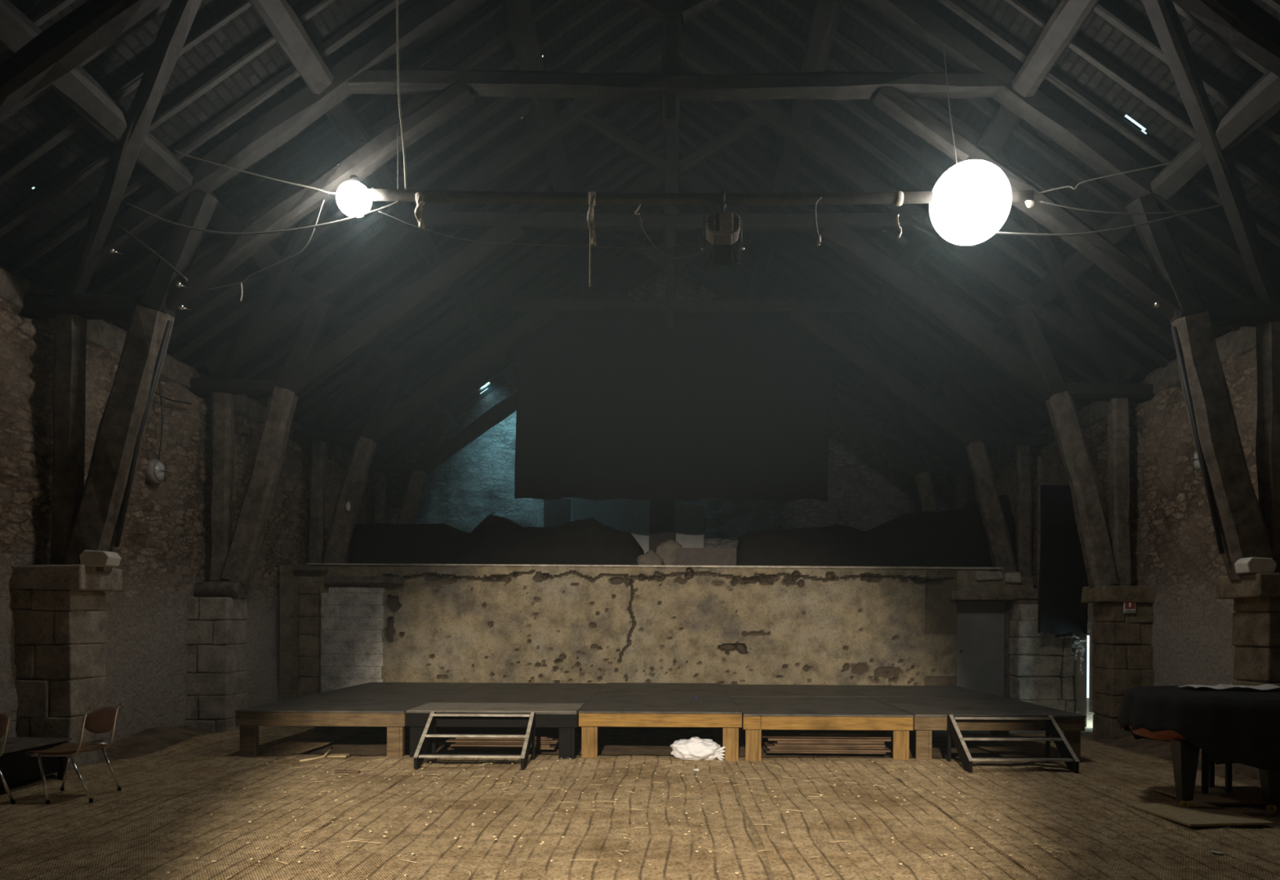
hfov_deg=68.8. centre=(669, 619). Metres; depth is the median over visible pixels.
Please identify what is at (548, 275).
rafter
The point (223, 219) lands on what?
purlin
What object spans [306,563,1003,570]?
board
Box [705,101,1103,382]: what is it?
rafter
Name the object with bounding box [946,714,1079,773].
steps
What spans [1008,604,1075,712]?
stone pier
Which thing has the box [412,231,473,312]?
purlin
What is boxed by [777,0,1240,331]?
rafter
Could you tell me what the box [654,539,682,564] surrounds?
sack
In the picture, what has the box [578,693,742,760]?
stage platform
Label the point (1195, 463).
wall lamp
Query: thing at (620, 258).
rafter
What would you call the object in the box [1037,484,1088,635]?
curtain
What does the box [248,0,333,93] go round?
purlin
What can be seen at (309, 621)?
door frame
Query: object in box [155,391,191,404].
cable
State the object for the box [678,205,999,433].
rafter
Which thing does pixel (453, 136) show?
rafter
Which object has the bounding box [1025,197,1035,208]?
knot
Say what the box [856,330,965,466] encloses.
brace
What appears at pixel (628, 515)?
wall
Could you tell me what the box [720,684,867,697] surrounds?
stage platform
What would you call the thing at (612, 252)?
rafter
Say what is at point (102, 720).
metal chair
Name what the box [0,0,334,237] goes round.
rafter
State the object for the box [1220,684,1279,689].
paper sheet
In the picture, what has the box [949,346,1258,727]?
wall
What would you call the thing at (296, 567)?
sill
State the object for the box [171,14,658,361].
rafter
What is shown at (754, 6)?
rafter
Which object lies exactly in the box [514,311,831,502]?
curtain
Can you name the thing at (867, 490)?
wall
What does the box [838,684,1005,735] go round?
stage platform
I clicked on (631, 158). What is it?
rafter
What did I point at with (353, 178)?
socket
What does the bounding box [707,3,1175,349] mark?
rafter
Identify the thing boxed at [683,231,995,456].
rafter
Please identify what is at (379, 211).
cable
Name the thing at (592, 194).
tie
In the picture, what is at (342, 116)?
purlin
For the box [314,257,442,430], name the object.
brace
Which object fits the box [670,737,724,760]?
plastic bag
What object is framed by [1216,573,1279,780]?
stone pier
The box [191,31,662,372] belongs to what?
rafter
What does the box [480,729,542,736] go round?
plank
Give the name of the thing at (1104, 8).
rafter
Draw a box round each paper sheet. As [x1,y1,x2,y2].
[1177,683,1235,689]
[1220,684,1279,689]
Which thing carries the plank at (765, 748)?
on the floor at (622, 740)
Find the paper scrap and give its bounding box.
[1208,850,1224,853]
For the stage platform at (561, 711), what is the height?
0.561 m
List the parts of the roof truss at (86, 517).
wall post, leg, king post, leg, wall post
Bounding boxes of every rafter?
[0,0,75,53]
[0,0,171,123]
[0,0,252,184]
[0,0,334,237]
[4,0,405,275]
[84,0,502,293]
[103,0,566,324]
[125,0,610,331]
[168,4,639,342]
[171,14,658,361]
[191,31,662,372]
[209,149,543,378]
[236,101,641,378]
[245,100,662,398]
[258,113,662,405]
[292,145,665,418]
[297,130,665,399]
[297,184,630,426]
[308,204,631,430]
[326,188,665,429]
[338,212,664,447]
[342,204,664,429]
[347,231,662,452]
[373,264,657,462]
[385,266,664,462]
[676,256,969,466]
[678,144,1052,424]
[678,186,1016,433]
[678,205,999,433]
[678,211,1003,452]
[679,110,1084,411]
[679,127,1046,404]
[680,30,1151,377]
[680,100,1096,403]
[680,266,955,465]
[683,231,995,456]
[689,15,1171,368]
[690,189,1033,433]
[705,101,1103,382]
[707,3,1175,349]
[732,100,1133,383]
[736,0,1217,339]
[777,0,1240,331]
[841,0,1257,302]
[937,0,1279,248]
[1004,0,1279,199]
[1093,0,1279,144]
[1172,1,1268,74]
[1262,0,1279,13]
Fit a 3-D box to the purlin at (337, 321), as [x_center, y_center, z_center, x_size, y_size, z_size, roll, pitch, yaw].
[-4.928,-4.426,14.615,0.318,0.312,3.411,0,0,0]
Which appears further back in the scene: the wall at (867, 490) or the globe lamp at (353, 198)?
the wall at (867, 490)
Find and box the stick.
[299,746,333,761]
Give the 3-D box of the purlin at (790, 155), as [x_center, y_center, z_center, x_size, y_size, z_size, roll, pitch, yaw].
[1.758,-6.734,14.615,0.310,0.314,3.410,0,0,0]
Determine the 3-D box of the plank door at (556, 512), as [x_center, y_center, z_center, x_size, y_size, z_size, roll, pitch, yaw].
[-2.551,-1.756,21.114,0.612,1.945,0.035,0,0,0]
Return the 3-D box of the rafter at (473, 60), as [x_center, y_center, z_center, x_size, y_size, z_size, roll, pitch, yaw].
[-3.452,-5.684,10.838,6.993,5.073,0.098,0,0,0]
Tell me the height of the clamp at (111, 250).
0.060 m
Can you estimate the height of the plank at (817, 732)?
0.020 m
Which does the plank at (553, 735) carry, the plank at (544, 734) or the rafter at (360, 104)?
the plank at (544, 734)
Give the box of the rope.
[395,0,407,189]
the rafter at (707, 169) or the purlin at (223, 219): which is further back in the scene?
the rafter at (707, 169)
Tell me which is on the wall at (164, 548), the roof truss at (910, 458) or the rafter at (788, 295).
the roof truss at (910, 458)
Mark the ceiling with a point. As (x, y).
(18, 131)
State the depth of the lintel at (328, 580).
15.15 m
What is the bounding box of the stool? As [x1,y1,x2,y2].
[1168,741,1231,793]
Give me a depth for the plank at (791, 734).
11.04 m
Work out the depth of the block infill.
15.23 m
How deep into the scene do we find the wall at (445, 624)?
15.30 m
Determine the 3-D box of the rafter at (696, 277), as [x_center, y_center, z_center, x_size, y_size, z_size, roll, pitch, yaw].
[3.522,-5.638,21.225,6.993,5.081,0.098,0,0,0]
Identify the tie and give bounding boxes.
[414,192,425,227]
[586,191,596,286]
[894,191,903,237]
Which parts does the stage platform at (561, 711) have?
leg, leg, leg, rail, leg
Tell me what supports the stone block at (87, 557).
on the stone pier at (60, 624)
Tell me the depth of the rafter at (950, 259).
13.43 m
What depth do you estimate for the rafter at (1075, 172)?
10.27 m
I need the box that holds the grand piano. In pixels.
[1116,684,1279,813]
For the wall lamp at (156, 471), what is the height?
0.300 m
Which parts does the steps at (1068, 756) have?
post, post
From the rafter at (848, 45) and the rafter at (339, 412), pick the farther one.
the rafter at (339, 412)
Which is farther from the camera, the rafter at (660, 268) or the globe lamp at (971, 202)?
the rafter at (660, 268)
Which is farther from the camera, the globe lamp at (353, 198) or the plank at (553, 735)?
the plank at (553, 735)
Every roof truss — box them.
[0,0,1279,120]
[19,0,1279,580]
[187,35,1154,588]
[291,168,1049,575]
[368,240,973,524]
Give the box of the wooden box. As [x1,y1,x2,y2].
[675,547,736,565]
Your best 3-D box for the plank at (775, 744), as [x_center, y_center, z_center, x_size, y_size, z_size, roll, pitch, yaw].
[1.885,1.489,11.242,1.303,0.030,0.529,0,0,0]
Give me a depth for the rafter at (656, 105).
14.46 m
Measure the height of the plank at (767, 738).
0.030 m
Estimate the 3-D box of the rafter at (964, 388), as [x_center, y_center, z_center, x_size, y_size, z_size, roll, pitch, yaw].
[3.519,-5.640,17.073,6.995,5.075,0.109,0,0,0]
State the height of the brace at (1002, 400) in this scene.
2.270 m
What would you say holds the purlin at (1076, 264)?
attached to the roof truss at (1106, 554)
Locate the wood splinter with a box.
[333,769,359,773]
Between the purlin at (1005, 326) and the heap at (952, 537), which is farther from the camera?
the heap at (952, 537)
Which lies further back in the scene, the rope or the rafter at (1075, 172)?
the rafter at (1075, 172)
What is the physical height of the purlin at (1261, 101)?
0.309 m
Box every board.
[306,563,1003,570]
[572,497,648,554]
[648,497,675,551]
[675,505,704,547]
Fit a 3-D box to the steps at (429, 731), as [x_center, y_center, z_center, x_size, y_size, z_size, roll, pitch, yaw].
[-2.080,1.296,10.062,1.150,0.542,0.817,0,0,0]
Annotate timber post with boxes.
[1036,455,1043,588]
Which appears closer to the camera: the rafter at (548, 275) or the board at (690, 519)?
the rafter at (548, 275)
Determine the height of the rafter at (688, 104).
5.074 m
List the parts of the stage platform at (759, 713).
leg, leg, leg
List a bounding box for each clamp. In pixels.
[107,246,122,254]
[174,280,188,288]
[177,303,191,311]
[1153,301,1160,307]
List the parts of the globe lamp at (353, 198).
stay wire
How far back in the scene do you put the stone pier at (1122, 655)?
12.46 m
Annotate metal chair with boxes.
[0,708,17,804]
[24,702,124,804]
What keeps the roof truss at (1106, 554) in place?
on the wall at (1174, 546)
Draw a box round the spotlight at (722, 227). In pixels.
[700,189,744,272]
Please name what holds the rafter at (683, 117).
attached to the ceiling
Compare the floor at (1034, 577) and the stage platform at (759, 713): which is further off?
the floor at (1034, 577)
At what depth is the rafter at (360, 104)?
10.27 m
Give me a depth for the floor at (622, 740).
11.82 m
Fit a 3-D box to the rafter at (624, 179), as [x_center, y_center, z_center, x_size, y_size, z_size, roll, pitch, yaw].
[-3.449,-5.680,16.039,6.991,5.073,0.101,0,0,0]
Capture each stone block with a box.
[79,550,120,566]
[1234,556,1276,573]
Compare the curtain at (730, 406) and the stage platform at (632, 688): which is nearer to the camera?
the stage platform at (632, 688)
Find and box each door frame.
[297,586,320,697]
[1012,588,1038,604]
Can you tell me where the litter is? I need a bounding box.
[10,755,1273,879]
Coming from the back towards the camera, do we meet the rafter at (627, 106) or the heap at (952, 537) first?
the heap at (952, 537)
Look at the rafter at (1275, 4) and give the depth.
7.20 m
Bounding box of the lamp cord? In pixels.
[158,379,163,460]
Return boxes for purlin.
[0,0,193,193]
[208,192,315,303]
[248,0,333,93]
[325,98,417,228]
[325,299,391,370]
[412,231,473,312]
[501,0,557,130]
[543,137,580,235]
[764,138,802,237]
[788,0,844,133]
[869,231,929,315]
[924,104,1022,231]
[951,306,1017,374]
[1011,0,1099,97]
[1028,197,1135,307]
[1150,70,1279,199]
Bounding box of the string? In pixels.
[240,282,242,301]
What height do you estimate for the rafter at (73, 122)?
5.078 m
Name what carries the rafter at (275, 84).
attached to the ceiling
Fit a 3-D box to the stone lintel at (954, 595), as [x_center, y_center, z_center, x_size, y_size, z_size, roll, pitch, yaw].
[5.224,-0.390,15.463,1.278,0.158,0.542,0,0,0]
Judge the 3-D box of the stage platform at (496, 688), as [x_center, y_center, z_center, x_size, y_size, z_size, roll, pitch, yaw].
[-2.002,1.312,14.035,1.925,0.551,2.334,0,0,0]
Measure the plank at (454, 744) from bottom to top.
0.029 m
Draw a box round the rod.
[117,225,188,281]
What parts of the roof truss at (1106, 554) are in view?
wall post, leg, king post, leg, wall post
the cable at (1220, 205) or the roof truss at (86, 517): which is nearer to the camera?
the cable at (1220, 205)
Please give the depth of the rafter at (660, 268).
21.20 m
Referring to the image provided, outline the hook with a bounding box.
[634,204,640,214]
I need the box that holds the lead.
[814,196,822,245]
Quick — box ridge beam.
[675,0,681,275]
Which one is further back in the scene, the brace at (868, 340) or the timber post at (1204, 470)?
the brace at (868, 340)
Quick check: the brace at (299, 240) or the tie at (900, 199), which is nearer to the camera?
the tie at (900, 199)
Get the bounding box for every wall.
[0,297,392,742]
[279,564,1033,701]
[386,268,955,547]
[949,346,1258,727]
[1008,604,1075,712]
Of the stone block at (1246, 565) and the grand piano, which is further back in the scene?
the stone block at (1246, 565)
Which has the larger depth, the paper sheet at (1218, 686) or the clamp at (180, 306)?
the clamp at (180, 306)
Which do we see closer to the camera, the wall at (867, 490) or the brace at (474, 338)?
the brace at (474, 338)
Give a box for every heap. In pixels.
[346,515,644,564]
[736,494,1016,571]
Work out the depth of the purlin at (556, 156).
13.90 m
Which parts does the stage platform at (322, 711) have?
leg, leg, leg, leg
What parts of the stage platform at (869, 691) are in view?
leg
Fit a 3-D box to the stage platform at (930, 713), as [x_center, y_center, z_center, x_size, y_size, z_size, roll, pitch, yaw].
[3.701,1.347,11.650,1.917,0.552,2.403,0,0,0]
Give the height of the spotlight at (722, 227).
0.815 m
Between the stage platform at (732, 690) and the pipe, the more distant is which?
the stage platform at (732, 690)
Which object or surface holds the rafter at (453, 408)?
attached to the ceiling
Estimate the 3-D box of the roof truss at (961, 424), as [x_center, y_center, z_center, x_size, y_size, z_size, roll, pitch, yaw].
[0.026,-4.197,16.196,13.240,7.498,0.296,0,0,0]
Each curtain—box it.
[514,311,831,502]
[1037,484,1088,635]
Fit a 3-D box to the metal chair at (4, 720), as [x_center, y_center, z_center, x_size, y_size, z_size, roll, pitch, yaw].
[-5.677,1.135,7.460,0.612,0.801,0.652,0,0,0]
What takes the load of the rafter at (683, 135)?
attached to the ceiling
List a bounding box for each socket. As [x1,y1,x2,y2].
[348,174,359,182]
[965,156,975,160]
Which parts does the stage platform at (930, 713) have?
leg, leg, leg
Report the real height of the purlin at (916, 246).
0.312 m
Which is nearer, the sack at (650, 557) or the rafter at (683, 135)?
the rafter at (683, 135)
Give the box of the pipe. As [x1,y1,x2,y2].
[366,188,1034,205]
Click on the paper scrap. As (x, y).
(1212, 851)
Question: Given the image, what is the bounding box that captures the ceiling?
[0,0,1279,465]
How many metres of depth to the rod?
9.19 m
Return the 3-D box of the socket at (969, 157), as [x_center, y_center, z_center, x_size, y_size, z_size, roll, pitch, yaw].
[2.944,-4.488,9.150,0.100,0.072,0.100,0,0,0]
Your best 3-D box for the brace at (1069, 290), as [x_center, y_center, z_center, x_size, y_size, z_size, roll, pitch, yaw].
[4.824,-4.290,11.604,3.553,2.256,0.211,0,0,-42]
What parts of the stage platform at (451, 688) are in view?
leg, leg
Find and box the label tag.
[345,501,351,511]
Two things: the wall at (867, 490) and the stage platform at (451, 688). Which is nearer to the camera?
the stage platform at (451, 688)
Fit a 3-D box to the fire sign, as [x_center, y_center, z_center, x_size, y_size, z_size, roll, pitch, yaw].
[6.112,-0.186,12.402,0.150,0.200,0.045,0,0,0]
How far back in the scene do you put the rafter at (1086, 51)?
8.73 m
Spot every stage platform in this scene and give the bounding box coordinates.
[235,693,452,757]
[320,682,487,733]
[405,693,594,759]
[457,682,606,731]
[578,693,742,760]
[596,682,728,735]
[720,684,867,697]
[729,696,913,760]
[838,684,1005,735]
[869,697,1086,762]
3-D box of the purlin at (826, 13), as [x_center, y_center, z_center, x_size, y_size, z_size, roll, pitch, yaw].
[1.742,-6.729,11.265,0.312,0.304,3.211,0,0,0]
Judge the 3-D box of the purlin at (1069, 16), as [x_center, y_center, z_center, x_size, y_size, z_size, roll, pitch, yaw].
[3.579,-5.396,8.090,0.312,0.318,3.061,0,0,0]
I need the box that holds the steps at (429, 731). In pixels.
[413,711,535,769]
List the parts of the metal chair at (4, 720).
backrest, leg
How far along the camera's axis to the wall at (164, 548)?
11.58 m
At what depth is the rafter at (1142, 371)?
12.91 m
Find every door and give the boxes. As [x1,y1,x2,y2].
[543,498,571,527]
[955,600,1008,697]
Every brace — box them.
[62,0,201,295]
[217,140,366,378]
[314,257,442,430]
[376,328,487,463]
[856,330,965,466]
[901,262,1027,434]
[977,142,1124,383]
[1142,0,1279,302]
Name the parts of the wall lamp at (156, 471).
glass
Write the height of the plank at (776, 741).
0.030 m
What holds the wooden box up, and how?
on the floor at (1034, 577)
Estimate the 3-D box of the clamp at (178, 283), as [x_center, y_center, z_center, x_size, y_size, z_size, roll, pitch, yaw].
[-4.864,-3.319,9.291,0.065,0.060,0.154,0,0,4]
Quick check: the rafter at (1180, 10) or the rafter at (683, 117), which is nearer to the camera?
the rafter at (1180, 10)
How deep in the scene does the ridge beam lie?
16.03 m
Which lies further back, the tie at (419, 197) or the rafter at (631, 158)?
the rafter at (631, 158)
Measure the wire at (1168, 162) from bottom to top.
0.366 m
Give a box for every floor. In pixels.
[0,697,1261,790]
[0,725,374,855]
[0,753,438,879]
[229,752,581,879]
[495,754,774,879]
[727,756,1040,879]
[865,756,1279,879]
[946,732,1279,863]
[1021,575,1036,587]
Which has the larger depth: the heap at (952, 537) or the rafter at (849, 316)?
the rafter at (849, 316)
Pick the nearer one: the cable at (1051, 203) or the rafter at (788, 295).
the cable at (1051, 203)
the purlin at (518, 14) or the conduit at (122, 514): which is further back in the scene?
the purlin at (518, 14)
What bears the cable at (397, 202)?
hanging from the pipe
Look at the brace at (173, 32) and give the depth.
8.41 m
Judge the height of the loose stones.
0.214 m
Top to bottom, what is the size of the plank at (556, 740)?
0.019 m
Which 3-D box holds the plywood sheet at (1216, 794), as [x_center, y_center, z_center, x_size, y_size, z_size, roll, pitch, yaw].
[4.990,1.577,8.375,1.000,0.018,0.750,0,0,-3]
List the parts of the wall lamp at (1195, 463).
glass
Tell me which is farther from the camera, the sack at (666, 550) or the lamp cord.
the sack at (666, 550)
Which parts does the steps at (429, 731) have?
post, post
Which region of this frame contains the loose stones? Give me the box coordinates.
[975,571,1022,583]
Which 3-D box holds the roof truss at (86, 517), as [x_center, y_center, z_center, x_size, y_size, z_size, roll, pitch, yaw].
[0.026,-4.191,9.500,13.240,7.510,0.307,0,0,0]
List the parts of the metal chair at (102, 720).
leg, leg, seat, seat frame, leg, backrest, leg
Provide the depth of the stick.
10.21 m
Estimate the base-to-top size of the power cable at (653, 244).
0.400 m
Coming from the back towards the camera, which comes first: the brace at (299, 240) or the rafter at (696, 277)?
the rafter at (696, 277)
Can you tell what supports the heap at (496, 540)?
on the floor at (1034, 577)
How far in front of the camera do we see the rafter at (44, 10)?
7.17 m
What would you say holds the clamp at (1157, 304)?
attached to the roof truss at (86, 517)
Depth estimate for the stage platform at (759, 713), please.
10.51 m
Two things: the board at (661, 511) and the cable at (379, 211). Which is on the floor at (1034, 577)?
the board at (661, 511)
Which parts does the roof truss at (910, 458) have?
wall post, leg, king post, leg, wall post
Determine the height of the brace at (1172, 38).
2.261 m
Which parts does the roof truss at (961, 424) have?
wall post, leg, king post, leg, wall post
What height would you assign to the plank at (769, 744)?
0.030 m
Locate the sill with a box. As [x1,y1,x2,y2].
[294,565,328,571]
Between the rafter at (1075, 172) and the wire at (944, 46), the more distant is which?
the rafter at (1075, 172)
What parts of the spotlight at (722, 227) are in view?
barn door, barn door, access panel, barn door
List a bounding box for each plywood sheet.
[1126,802,1273,826]
[1148,786,1264,804]
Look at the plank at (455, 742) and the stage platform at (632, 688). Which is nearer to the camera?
the plank at (455, 742)
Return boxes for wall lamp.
[144,458,171,483]
[1186,448,1201,472]
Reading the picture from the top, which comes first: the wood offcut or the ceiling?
the ceiling
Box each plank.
[445,735,559,742]
[450,742,551,747]
[452,742,559,749]
[455,733,557,739]
[455,742,556,743]
[461,731,552,737]
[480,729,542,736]
[761,730,892,737]
[763,740,884,749]
[763,746,885,754]
[765,737,893,741]
[768,746,891,751]
[770,740,884,747]
[774,740,884,743]
[795,729,868,735]
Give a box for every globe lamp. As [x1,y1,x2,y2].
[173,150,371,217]
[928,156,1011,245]
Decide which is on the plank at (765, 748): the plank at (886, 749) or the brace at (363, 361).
the plank at (886, 749)
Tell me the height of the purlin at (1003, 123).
0.310 m
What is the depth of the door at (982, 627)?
15.57 m
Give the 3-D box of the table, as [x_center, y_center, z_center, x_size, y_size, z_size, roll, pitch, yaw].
[-6.044,1.339,7.700,0.572,0.408,2.607,0,0,0]
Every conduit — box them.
[113,320,172,547]
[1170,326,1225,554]
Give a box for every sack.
[636,549,664,564]
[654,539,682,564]
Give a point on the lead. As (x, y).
(818, 237)
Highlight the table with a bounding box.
[0,737,71,786]
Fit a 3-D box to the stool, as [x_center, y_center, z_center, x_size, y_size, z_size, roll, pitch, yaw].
[4.882,1.330,8.545,0.420,0.460,0.410,0,0,0]
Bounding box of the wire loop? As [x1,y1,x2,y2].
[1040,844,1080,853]
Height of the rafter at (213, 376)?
5.078 m
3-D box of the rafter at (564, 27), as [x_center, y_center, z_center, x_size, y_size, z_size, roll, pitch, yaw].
[-3.449,-5.682,11.365,6.995,5.067,0.105,0,0,0]
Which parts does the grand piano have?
leg, leg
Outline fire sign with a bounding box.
[1123,602,1135,613]
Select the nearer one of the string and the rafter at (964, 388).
the string
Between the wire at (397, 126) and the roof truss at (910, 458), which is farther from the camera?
the roof truss at (910, 458)
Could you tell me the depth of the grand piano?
7.62 m
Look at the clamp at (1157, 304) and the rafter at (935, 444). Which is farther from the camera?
the rafter at (935, 444)
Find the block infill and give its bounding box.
[320,586,384,692]
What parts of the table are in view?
leg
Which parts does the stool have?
leg, leg, leg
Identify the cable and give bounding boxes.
[125,200,399,235]
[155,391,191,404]
[202,200,324,291]
[378,211,693,248]
[640,217,711,258]
[995,204,1222,235]
[1040,200,1202,213]
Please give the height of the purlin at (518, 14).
0.300 m
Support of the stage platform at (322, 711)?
on the floor at (622, 740)
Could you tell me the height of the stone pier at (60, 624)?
2.166 m
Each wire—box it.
[397,126,398,189]
[943,46,957,164]
[1034,162,1169,194]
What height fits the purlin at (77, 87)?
0.312 m
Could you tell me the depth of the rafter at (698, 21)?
12.36 m
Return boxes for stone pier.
[8,564,122,768]
[184,581,251,732]
[1080,585,1156,740]
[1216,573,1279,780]
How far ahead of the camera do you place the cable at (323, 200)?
9.15 m
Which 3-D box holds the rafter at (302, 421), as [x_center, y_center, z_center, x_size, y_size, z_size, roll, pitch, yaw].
[-3.450,-5.681,16.544,6.994,5.073,0.099,0,0,0]
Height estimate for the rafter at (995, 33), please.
5.075 m
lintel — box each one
[324,576,404,584]
[949,591,1017,599]
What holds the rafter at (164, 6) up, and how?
attached to the ceiling
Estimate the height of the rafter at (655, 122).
5.080 m
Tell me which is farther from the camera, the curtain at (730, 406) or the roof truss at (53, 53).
the curtain at (730, 406)
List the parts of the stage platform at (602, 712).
leg, leg, leg, leg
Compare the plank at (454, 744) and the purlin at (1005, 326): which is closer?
the plank at (454, 744)
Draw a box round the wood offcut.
[327,753,349,757]
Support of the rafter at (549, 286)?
attached to the ceiling
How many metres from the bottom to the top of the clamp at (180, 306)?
0.060 m
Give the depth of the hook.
9.14 m
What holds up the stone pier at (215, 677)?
on the floor at (622, 740)
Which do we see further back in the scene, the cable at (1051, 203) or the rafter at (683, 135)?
the rafter at (683, 135)

